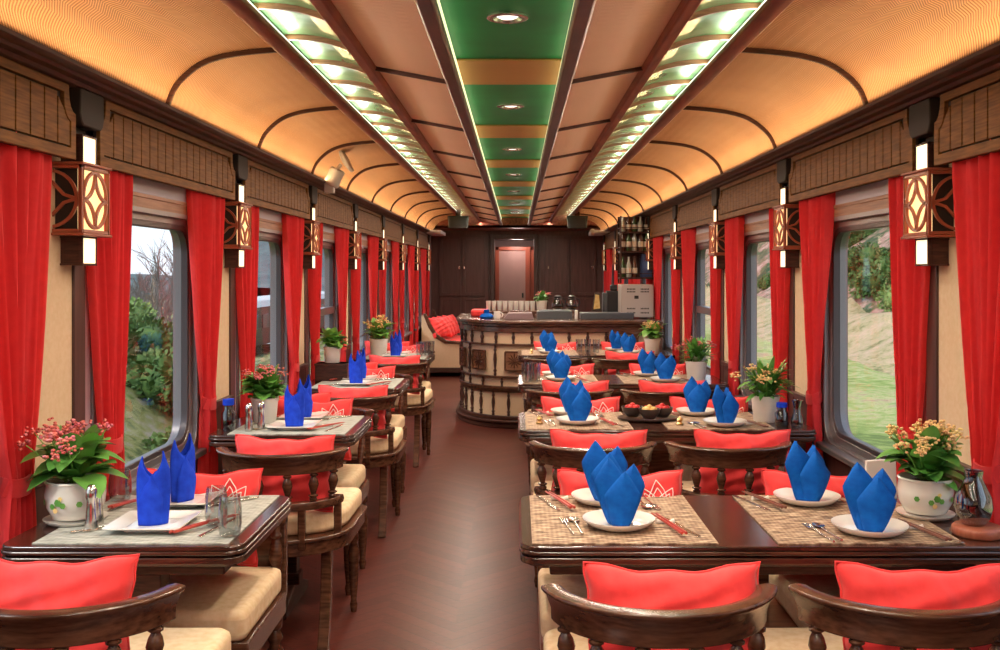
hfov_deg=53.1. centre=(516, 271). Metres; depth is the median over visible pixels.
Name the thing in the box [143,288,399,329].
valley
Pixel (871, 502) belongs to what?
folded napkin
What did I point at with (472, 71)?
trim
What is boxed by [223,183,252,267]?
wall lantern
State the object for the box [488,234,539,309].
trim
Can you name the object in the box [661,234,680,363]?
window
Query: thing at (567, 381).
folded napkin
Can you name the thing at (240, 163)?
trim
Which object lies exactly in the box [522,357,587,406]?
chair
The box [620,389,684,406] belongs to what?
chair
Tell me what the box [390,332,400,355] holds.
folded napkin
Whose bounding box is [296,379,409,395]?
dining table
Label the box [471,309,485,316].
folded cloth
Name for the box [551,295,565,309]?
coffee pot
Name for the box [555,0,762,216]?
ceiling light
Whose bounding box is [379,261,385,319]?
curtain
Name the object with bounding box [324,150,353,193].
spotlight
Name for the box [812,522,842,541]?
spoon
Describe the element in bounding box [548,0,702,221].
trim
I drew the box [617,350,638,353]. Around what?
dinner plate
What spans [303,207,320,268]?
wall lantern
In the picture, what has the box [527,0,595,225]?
trim
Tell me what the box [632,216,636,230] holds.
bottle
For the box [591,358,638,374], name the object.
chair
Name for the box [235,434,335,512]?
pillow
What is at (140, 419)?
moss
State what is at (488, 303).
cup
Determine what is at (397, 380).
placemat
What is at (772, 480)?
pillow
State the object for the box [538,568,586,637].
cushion
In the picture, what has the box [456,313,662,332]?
countertop
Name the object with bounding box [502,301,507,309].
cup
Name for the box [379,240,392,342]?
window
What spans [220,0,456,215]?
trim
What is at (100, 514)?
pepper shaker
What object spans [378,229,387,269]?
wall lantern
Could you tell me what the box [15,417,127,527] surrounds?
potted plant
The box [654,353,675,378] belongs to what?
folded napkin
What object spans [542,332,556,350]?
folded napkin
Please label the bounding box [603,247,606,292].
curtain
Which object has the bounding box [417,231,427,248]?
window valance
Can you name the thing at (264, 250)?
hill
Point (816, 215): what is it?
curtain
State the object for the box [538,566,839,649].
bench
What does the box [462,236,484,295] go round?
door
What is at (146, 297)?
bare tree
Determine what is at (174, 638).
cushion
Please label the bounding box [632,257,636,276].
bottle
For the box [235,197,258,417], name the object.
curtain
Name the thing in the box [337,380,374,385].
square plate
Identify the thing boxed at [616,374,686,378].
placemat
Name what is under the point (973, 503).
glass carafe
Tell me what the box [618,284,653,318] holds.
machine
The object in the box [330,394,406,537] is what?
chair
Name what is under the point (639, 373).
dinner plate
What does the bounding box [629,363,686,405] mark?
pillow
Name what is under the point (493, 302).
cup
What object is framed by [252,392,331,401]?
pillow
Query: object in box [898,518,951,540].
chopstick
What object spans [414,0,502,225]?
trim
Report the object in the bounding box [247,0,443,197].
trim
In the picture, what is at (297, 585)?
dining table
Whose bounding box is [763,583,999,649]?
chair
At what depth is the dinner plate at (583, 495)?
2.95 m
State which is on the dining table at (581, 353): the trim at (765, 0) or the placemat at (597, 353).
the placemat at (597, 353)
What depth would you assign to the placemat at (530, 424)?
4.38 m
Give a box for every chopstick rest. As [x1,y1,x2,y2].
[551,495,568,499]
[655,518,674,523]
[751,496,768,499]
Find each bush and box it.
[126,347,172,414]
[127,315,172,363]
[129,296,157,327]
[142,426,171,449]
[156,318,172,334]
[757,273,769,289]
[848,229,878,247]
[848,241,889,272]
[848,258,890,298]
[875,284,891,311]
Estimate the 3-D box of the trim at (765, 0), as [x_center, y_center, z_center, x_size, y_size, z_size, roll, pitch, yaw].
[0.750,-0.809,6.150,0.020,0.004,17.500,0,0,0]
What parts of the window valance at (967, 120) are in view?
slat panel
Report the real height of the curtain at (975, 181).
1.469 m
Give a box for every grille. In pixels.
[450,217,465,226]
[570,217,585,226]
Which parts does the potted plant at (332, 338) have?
pot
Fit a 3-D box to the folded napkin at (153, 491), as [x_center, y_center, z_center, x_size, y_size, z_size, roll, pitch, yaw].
[-0.964,0.572,2.651,0.086,0.192,0.060,0,0,-9]
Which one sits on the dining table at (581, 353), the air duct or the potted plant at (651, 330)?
the potted plant at (651, 330)
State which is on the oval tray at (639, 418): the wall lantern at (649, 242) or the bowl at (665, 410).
the bowl at (665, 410)
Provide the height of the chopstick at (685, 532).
0.007 m
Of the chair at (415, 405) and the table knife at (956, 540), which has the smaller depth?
the table knife at (956, 540)
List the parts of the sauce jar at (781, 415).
lid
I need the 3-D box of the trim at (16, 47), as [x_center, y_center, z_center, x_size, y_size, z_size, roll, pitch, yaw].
[-1.288,-0.561,6.250,0.165,0.034,17.700,0,0,0]
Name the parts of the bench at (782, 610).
backrest, seat frame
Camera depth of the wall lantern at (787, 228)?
4.80 m
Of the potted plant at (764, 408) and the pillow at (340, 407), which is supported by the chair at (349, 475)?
the pillow at (340, 407)
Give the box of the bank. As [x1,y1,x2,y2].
[705,282,894,375]
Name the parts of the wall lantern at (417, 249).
lantern frame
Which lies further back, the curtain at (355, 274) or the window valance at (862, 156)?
the curtain at (355, 274)
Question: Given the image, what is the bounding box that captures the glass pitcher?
[790,399,803,427]
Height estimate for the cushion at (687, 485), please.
0.074 m
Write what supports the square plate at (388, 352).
on the placemat at (410, 354)
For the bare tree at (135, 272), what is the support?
on the valley
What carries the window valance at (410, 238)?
attached to the wall at (89, 133)
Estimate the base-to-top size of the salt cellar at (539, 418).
0.038 m
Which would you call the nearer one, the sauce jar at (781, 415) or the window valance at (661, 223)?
the sauce jar at (781, 415)
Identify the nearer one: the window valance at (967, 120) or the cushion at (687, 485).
the window valance at (967, 120)
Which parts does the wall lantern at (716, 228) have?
lantern frame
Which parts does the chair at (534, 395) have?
seat frame, rail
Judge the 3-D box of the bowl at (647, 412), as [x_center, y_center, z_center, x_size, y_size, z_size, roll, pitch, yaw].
[0.600,0.631,4.530,0.100,0.064,0.100,0,0,0]
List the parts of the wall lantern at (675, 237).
lantern frame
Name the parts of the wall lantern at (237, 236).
lantern frame, lamp pane, lamp pane, amber pane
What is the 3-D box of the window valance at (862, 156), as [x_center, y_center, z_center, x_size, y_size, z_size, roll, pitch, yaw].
[1.310,-0.437,4.032,0.024,0.214,1.495,0,0,0]
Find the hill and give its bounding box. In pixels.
[130,241,324,296]
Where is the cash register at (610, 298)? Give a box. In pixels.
[602,285,617,311]
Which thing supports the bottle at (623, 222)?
in the rack
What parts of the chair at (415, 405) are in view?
rail, post, seat frame, rail, leg, post, leg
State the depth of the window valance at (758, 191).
5.57 m
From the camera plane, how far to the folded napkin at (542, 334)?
8.60 m
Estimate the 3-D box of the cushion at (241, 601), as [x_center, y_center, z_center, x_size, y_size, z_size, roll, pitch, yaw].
[-0.965,0.957,2.905,0.470,0.084,0.440,0,0,0]
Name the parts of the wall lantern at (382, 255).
lantern frame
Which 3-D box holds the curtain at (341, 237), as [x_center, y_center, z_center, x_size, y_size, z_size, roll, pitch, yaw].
[-1.364,0.336,7.640,0.118,1.469,0.441,0,0,0]
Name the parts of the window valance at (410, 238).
slat panel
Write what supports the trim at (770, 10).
attached to the ceiling
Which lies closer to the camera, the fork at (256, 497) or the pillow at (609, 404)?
the fork at (256, 497)
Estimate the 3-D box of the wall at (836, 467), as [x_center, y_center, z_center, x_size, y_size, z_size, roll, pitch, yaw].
[1.415,0.410,6.700,0.090,2.040,18.600,0,0,0]
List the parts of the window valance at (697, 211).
slat panel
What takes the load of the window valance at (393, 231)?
attached to the wall at (89, 133)
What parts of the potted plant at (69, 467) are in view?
pot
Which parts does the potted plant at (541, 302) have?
pot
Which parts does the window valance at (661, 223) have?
slat panel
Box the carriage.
[255,291,324,355]
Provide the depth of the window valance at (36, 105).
2.70 m
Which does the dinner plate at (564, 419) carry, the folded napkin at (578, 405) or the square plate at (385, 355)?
the folded napkin at (578, 405)
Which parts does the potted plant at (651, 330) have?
pot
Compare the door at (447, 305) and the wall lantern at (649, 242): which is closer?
the wall lantern at (649, 242)
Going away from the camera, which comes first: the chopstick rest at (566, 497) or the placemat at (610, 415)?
the chopstick rest at (566, 497)
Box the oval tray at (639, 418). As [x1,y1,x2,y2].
[617,414,677,421]
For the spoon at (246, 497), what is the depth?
2.94 m
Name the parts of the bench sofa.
sofa frame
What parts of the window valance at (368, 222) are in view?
slat panel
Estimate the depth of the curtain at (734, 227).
6.10 m
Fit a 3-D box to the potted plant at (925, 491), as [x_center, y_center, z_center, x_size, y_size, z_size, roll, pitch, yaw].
[1.121,0.545,2.773,0.238,0.270,0.208,0,0,2]
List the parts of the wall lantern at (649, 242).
lantern frame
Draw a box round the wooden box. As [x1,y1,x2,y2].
[314,362,348,380]
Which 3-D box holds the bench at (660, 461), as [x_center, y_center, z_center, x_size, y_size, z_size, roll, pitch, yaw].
[0.657,1.097,4.737,1.185,0.665,0.485,0,0,0]
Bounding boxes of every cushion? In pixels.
[129,628,230,649]
[163,567,280,641]
[287,487,361,534]
[336,464,365,487]
[350,427,402,454]
[390,414,404,427]
[395,389,432,405]
[421,381,430,388]
[443,335,460,340]
[530,459,552,490]
[533,481,552,494]
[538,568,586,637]
[543,628,588,649]
[680,464,693,480]
[682,481,693,490]
[763,628,843,649]
[769,575,839,627]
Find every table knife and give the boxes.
[197,517,236,536]
[536,495,560,510]
[664,517,700,536]
[733,495,770,510]
[932,530,963,542]
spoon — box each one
[82,527,102,532]
[198,496,249,505]
[568,517,583,534]
[640,501,651,507]
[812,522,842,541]
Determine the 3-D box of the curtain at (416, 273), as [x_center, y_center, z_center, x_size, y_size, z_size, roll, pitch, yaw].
[-1.364,0.336,13.260,0.118,1.469,0.352,0,0,0]
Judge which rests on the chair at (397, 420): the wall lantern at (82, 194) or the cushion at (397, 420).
the cushion at (397, 420)
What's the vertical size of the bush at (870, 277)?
2.017 m
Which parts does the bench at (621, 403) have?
leg, backrest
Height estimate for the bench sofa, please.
0.814 m
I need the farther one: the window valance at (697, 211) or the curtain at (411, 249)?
the curtain at (411, 249)
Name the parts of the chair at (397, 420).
leg, rail, leg, seat frame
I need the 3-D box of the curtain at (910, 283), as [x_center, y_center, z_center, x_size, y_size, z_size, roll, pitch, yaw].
[1.363,0.336,3.387,0.116,1.469,0.350,0,0,-4]
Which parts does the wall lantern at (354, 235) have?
lantern frame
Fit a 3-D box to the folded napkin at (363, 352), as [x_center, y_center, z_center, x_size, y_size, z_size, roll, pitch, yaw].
[-0.977,0.572,6.270,0.060,0.192,0.086,0,0,33]
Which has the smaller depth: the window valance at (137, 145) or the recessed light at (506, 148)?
the window valance at (137, 145)
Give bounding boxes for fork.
[70,525,105,533]
[201,496,258,507]
[320,415,351,420]
[559,518,574,535]
[642,494,661,509]
[801,523,834,542]
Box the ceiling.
[0,0,999,230]
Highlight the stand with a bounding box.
[592,293,601,310]
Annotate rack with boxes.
[618,216,653,282]
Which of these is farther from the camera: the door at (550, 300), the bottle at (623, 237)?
the door at (550, 300)
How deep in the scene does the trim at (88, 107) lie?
3.00 m
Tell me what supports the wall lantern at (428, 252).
attached to the wall at (89, 133)
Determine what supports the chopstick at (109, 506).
on the placemat at (253, 507)
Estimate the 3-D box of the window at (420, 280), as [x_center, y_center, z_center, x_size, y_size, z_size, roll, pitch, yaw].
[-1.387,0.188,13.760,0.135,1.175,1.200,0,0,0]
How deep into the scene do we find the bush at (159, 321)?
16.02 m
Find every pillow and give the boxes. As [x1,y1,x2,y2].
[0,554,139,649]
[137,467,262,566]
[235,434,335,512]
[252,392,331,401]
[277,398,353,459]
[318,385,388,438]
[319,361,378,368]
[365,341,409,353]
[366,366,395,410]
[369,355,420,394]
[387,344,423,376]
[429,317,452,338]
[432,316,454,335]
[437,315,457,334]
[442,314,459,332]
[534,341,577,372]
[536,363,594,406]
[541,396,619,412]
[542,380,608,391]
[550,428,647,490]
[557,469,682,496]
[583,561,760,649]
[601,341,644,374]
[605,351,654,374]
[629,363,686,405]
[638,380,704,405]
[669,396,747,411]
[694,429,790,494]
[761,469,846,497]
[834,561,999,649]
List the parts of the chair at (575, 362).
seat frame, rail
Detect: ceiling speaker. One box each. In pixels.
[448,209,468,228]
[566,212,587,228]
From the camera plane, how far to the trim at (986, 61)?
3.54 m
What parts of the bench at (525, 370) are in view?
backrest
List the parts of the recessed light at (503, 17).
bulb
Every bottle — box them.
[622,216,625,230]
[622,233,625,250]
[622,257,625,276]
[626,216,631,230]
[626,233,631,250]
[626,257,631,276]
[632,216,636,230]
[632,233,636,250]
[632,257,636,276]
[638,216,642,230]
[638,233,642,250]
[644,216,648,230]
[644,233,647,250]
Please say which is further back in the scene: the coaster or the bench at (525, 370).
the bench at (525, 370)
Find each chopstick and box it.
[107,498,136,507]
[111,499,136,507]
[169,514,234,532]
[173,514,238,532]
[310,422,344,429]
[545,491,571,508]
[549,491,575,508]
[651,513,682,534]
[655,513,687,534]
[742,491,782,508]
[745,491,786,508]
[747,420,765,426]
[895,518,947,540]
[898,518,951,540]
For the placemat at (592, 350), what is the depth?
8.62 m
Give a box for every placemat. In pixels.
[32,517,255,544]
[103,495,279,517]
[227,424,354,434]
[252,416,363,423]
[312,383,398,387]
[319,378,403,382]
[366,356,426,358]
[368,353,429,355]
[521,350,575,351]
[521,352,577,354]
[523,374,595,378]
[523,379,597,383]
[525,412,622,419]
[525,420,633,429]
[529,495,698,516]
[531,517,718,544]
[592,350,640,351]
[594,352,639,354]
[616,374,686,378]
[620,379,687,383]
[662,420,776,429]
[670,412,752,419]
[732,495,903,516]
[753,517,964,544]
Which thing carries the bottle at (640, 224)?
in the rack
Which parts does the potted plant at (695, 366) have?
pot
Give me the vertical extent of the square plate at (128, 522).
0.020 m
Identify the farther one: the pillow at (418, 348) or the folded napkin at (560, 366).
the pillow at (418, 348)
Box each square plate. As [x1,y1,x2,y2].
[102,510,201,531]
[170,489,225,506]
[266,420,320,429]
[278,411,329,419]
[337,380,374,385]
[342,375,378,379]
[382,354,408,357]
[387,351,410,353]
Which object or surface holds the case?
on the bar counter at (490, 368)
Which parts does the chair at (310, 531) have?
rail, post, rail, leg, seat frame, post, leg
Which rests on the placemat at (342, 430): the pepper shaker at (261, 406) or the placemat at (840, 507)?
the pepper shaker at (261, 406)
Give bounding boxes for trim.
[0,24,430,235]
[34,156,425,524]
[69,88,103,134]
[166,47,867,229]
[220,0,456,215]
[233,154,247,182]
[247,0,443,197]
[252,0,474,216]
[309,0,481,221]
[309,185,316,203]
[353,204,357,217]
[375,66,642,220]
[381,215,384,226]
[401,224,404,233]
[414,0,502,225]
[437,0,501,219]
[456,59,561,216]
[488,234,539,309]
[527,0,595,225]
[528,0,574,217]
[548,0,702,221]
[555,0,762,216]
[569,0,765,214]
[569,0,793,215]
[604,41,999,234]
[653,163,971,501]
[672,205,677,218]
[711,188,719,205]
[777,158,790,186]
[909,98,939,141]
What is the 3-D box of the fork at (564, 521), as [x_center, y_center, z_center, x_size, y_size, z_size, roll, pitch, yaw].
[0.135,0.672,2.645,0.019,0.012,0.180,0,0,-7]
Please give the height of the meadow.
0.160 m
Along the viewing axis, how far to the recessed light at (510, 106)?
4.83 m
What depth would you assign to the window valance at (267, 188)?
5.39 m
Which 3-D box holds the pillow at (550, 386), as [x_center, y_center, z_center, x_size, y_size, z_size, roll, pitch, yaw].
[0.337,0.767,5.737,0.391,0.292,0.162,0,0,-1]
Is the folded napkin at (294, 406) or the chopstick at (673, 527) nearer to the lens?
the chopstick at (673, 527)
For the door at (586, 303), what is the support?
in the wall at (435, 296)
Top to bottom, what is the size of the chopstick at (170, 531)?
0.007 m
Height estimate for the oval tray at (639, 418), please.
0.012 m
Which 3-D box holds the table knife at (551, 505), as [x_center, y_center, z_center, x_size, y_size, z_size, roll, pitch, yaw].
[0.089,0.674,2.922,0.013,0.002,0.200,0,0,-17]
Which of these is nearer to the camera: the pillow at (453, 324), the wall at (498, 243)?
the pillow at (453, 324)
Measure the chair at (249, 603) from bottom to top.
0.665 m
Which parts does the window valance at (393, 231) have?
slat panel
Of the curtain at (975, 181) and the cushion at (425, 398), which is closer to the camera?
the curtain at (975, 181)
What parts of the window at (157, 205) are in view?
sill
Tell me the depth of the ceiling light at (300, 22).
4.29 m
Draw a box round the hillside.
[705,227,889,312]
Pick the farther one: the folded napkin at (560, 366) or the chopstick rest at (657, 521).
the folded napkin at (560, 366)
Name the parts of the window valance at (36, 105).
slat panel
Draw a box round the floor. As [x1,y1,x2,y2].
[260,373,539,649]
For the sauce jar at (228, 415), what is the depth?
4.26 m
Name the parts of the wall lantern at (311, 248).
lantern frame, lamp pane, lamp pane, amber pane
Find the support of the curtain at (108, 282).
hanging from the window valance at (137, 145)
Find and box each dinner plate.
[538,349,560,353]
[541,371,570,375]
[545,375,575,380]
[551,407,567,415]
[556,415,598,424]
[571,488,600,506]
[583,509,654,531]
[605,347,622,350]
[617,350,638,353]
[633,371,657,376]
[650,376,680,382]
[676,407,714,415]
[703,417,746,427]
[773,488,840,506]
[831,514,908,537]
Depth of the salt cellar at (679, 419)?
4.41 m
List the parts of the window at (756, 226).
sill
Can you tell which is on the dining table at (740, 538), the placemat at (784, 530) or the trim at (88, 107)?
the placemat at (784, 530)
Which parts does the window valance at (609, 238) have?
slat panel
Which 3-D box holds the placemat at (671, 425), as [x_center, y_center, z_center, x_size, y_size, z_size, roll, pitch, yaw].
[0.885,0.678,4.437,0.465,0.003,0.268,0,0,0]
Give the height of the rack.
0.662 m
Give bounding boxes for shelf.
[489,310,579,316]
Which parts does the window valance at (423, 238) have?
slat panel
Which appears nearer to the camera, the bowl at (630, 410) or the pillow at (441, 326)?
the bowl at (630, 410)
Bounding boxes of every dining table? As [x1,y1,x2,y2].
[1,495,290,625]
[208,416,371,620]
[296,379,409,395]
[353,354,434,365]
[518,350,674,363]
[518,375,728,398]
[518,412,816,449]
[519,495,999,574]
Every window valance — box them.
[0,56,75,159]
[93,100,234,199]
[241,160,309,218]
[312,188,352,229]
[354,206,381,237]
[382,217,401,242]
[402,225,416,245]
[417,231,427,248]
[605,232,615,249]
[616,230,617,246]
[650,207,676,237]
[677,191,716,230]
[718,163,783,220]
[789,109,918,202]
[934,70,999,165]
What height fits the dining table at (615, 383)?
0.750 m
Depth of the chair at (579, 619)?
2.00 m
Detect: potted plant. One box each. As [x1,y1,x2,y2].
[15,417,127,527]
[236,363,288,422]
[316,327,350,362]
[361,314,394,355]
[533,291,550,309]
[637,320,667,353]
[671,334,716,380]
[730,356,800,422]
[876,418,969,521]
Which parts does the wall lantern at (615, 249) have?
lantern frame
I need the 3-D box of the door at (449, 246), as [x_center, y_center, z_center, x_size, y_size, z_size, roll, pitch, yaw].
[-1.065,-0.095,15.922,0.346,0.950,0.055,0,0,0]
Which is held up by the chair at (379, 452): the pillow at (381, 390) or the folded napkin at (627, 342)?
the pillow at (381, 390)
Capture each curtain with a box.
[0,131,51,558]
[86,158,132,495]
[186,189,224,474]
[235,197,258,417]
[282,213,303,394]
[308,217,322,380]
[334,226,348,361]
[351,259,360,358]
[367,235,378,319]
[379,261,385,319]
[391,241,398,338]
[399,263,404,341]
[408,245,414,345]
[414,264,418,344]
[420,248,425,314]
[426,246,429,315]
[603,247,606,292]
[606,248,611,290]
[614,264,617,290]
[633,279,639,283]
[646,279,652,284]
[653,236,662,319]
[671,259,679,363]
[681,227,695,374]
[710,256,720,399]
[725,215,744,396]
[769,208,790,411]
[799,192,835,457]
[888,168,930,482]
[952,139,999,524]
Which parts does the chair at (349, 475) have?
leg, rail, leg, seat frame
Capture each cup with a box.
[486,301,490,309]
[491,301,496,309]
[497,301,501,309]
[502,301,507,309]
[508,301,512,309]
[513,301,518,309]
[519,301,523,310]
[524,301,529,310]
[530,301,534,310]
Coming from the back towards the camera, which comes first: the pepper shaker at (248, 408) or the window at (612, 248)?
the window at (612, 248)
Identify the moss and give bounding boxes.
[124,306,414,462]
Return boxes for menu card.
[865,459,896,498]
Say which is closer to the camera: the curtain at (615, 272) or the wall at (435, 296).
the curtain at (615, 272)
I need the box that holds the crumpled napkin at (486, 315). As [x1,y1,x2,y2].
[479,310,492,318]
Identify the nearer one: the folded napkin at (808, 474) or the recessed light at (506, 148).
the folded napkin at (808, 474)
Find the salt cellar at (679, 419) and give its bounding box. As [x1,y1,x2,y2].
[676,417,683,424]
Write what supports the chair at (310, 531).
on the floor
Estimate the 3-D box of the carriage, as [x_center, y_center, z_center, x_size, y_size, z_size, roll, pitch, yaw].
[-13.200,2.605,55.000,2.700,2.750,22.200,0,0,0]
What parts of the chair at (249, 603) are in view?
seat frame, backrest, leg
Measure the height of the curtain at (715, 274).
1.469 m
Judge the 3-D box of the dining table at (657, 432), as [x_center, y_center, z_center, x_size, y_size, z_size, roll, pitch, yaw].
[0.650,1.055,4.544,1.290,0.750,0.632,0,0,0]
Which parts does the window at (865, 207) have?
sill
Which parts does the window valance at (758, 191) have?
slat panel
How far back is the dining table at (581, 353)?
8.14 m
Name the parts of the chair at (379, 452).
rail, post, seat frame, rail, leg, post, leg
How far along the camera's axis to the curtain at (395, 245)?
10.91 m
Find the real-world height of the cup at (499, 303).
0.095 m
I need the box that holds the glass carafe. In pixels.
[954,469,993,526]
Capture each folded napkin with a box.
[136,451,170,525]
[170,433,195,502]
[284,382,304,426]
[297,375,312,416]
[349,352,362,382]
[356,347,366,377]
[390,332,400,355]
[394,330,401,352]
[539,330,554,348]
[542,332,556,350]
[546,348,564,372]
[550,351,571,377]
[559,376,583,411]
[563,383,591,420]
[582,440,627,500]
[594,458,644,525]
[609,330,621,348]
[620,332,635,351]
[638,348,655,372]
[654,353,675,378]
[683,376,710,411]
[712,385,738,422]
[785,441,830,501]
[843,462,895,531]
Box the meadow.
[705,324,896,450]
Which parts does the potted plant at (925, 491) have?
pot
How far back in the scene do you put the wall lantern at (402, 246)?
11.27 m
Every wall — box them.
[85,131,430,472]
[431,231,602,315]
[495,240,533,246]
[603,139,925,475]
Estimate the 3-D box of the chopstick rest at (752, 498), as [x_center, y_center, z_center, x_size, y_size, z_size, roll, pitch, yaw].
[0.722,0.670,2.967,0.052,0.014,0.014,0,0,-6]
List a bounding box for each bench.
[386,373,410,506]
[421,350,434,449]
[524,362,601,411]
[527,393,627,494]
[530,445,693,587]
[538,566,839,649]
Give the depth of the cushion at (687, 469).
4.64 m
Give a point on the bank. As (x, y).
(870, 335)
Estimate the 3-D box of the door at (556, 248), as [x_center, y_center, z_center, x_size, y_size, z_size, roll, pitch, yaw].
[0.630,-0.095,15.922,0.396,0.950,0.055,0,0,0]
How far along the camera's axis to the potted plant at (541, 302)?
9.89 m
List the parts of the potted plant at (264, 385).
pot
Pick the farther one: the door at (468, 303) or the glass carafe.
the door at (468, 303)
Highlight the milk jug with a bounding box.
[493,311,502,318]
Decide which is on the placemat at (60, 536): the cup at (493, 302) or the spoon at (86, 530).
the spoon at (86, 530)
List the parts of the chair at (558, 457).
rail, rail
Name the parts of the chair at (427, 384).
leg, rail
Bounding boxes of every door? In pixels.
[439,236,460,295]
[439,297,460,334]
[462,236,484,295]
[462,297,484,312]
[495,247,533,309]
[544,236,568,295]
[546,297,567,309]
[570,236,595,295]
[575,297,595,311]
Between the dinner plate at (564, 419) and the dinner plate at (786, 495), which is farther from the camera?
the dinner plate at (564, 419)
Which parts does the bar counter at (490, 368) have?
moulding, till drawer, panel frame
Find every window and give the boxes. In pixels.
[90,176,209,494]
[236,208,287,419]
[308,224,337,376]
[351,233,369,354]
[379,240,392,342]
[399,244,411,338]
[413,252,421,330]
[612,248,613,284]
[640,279,652,317]
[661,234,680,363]
[692,224,720,378]
[734,209,787,408]
[812,179,897,494]
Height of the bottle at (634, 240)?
0.202 m
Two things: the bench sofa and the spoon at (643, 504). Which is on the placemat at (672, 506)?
the spoon at (643, 504)
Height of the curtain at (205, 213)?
1.470 m
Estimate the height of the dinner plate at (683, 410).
0.025 m
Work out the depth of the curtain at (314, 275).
6.55 m
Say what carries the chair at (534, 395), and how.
on the floor
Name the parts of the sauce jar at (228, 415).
lid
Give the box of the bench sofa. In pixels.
[421,310,460,372]
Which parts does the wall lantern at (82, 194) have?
lantern frame, lamp pane, lamp pane, amber pane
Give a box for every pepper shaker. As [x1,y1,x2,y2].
[84,484,97,531]
[96,496,103,524]
[245,403,252,431]
[257,401,264,429]
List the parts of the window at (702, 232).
rail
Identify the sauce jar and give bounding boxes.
[221,398,235,431]
[775,402,788,426]
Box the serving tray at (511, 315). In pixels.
[504,312,533,318]
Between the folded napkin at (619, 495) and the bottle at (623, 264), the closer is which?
the folded napkin at (619, 495)
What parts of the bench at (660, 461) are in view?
leg, backrest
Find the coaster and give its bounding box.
[951,520,999,540]
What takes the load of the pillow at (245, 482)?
on the chair at (249, 603)
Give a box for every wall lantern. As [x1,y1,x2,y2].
[51,134,111,265]
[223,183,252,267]
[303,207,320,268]
[348,220,360,269]
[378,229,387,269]
[399,236,406,269]
[414,240,420,270]
[426,244,430,270]
[602,244,606,270]
[612,241,617,270]
[645,230,653,269]
[669,221,681,269]
[708,209,724,268]
[772,186,800,267]
[901,141,955,265]
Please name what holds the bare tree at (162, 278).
on the valley
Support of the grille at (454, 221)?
attached to the ceiling speaker at (458, 221)
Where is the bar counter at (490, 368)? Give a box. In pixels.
[456,310,662,428]
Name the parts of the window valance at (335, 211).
slat panel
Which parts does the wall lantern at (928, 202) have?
amber pane, lamp pane, lamp pane, lantern frame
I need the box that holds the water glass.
[218,495,241,537]
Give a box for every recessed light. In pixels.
[487,11,527,23]
[497,103,523,109]
[502,147,522,150]
[505,173,520,175]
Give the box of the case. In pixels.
[579,312,633,318]
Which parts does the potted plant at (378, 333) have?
pot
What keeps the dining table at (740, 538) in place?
on the floor
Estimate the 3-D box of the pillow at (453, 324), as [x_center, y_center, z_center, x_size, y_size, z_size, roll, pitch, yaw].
[-1.000,0.765,14.320,0.192,0.283,0.409,0,0,24]
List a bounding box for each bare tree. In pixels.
[130,244,172,330]
[130,273,172,316]
[130,279,162,323]
[131,265,172,306]
[131,272,167,305]
[132,231,172,311]
[132,268,172,320]
[143,268,172,328]
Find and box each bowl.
[621,402,642,416]
[638,404,659,418]
[653,403,672,417]
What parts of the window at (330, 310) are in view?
rail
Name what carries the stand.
on the bar counter at (490, 368)
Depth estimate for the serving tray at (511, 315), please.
9.40 m
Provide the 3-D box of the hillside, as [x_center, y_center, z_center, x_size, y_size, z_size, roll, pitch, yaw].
[36.000,-16.730,66.000,48.000,37.458,148.000,0,0,0]
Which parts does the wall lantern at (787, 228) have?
amber pane, lamp pane, lamp pane, lantern frame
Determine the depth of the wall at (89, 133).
3.20 m
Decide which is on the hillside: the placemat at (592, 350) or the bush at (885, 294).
the bush at (885, 294)
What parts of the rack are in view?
blue panel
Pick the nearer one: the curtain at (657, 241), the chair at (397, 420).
the chair at (397, 420)
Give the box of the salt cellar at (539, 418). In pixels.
[536,415,542,423]
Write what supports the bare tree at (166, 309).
on the moss
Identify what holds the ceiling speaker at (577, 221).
hanging from the ceiling
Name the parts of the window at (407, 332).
sill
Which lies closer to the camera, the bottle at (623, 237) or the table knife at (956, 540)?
the table knife at (956, 540)
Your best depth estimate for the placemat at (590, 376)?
6.47 m
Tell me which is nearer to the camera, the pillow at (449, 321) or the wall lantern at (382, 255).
the wall lantern at (382, 255)
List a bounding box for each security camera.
[588,230,607,235]
[589,229,609,235]
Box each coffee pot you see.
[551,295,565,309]
[566,295,579,310]
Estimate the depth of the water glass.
2.55 m
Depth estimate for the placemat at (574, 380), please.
6.18 m
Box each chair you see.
[0,583,230,649]
[163,516,287,649]
[216,446,366,649]
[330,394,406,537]
[336,407,374,595]
[378,362,435,466]
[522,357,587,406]
[524,389,613,455]
[529,441,656,577]
[541,583,777,649]
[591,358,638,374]
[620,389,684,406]
[664,441,791,494]
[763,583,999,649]
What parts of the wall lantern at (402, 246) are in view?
lantern frame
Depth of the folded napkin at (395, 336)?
8.21 m
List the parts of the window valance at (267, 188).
slat panel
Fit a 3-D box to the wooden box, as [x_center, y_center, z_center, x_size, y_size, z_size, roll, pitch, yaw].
[-1.155,0.625,6.280,0.210,0.110,0.150,0,0,0]
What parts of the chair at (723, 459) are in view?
rail, rail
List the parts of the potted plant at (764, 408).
pot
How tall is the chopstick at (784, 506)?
0.007 m
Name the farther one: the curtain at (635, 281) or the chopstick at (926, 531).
the curtain at (635, 281)
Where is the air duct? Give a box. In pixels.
[426,230,445,235]
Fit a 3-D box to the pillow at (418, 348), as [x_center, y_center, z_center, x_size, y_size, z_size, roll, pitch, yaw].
[-0.975,0.745,8.362,0.389,0.288,0.167,0,0,1]
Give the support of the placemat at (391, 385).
on the dining table at (404, 384)
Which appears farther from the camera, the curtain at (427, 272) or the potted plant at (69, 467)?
the curtain at (427, 272)

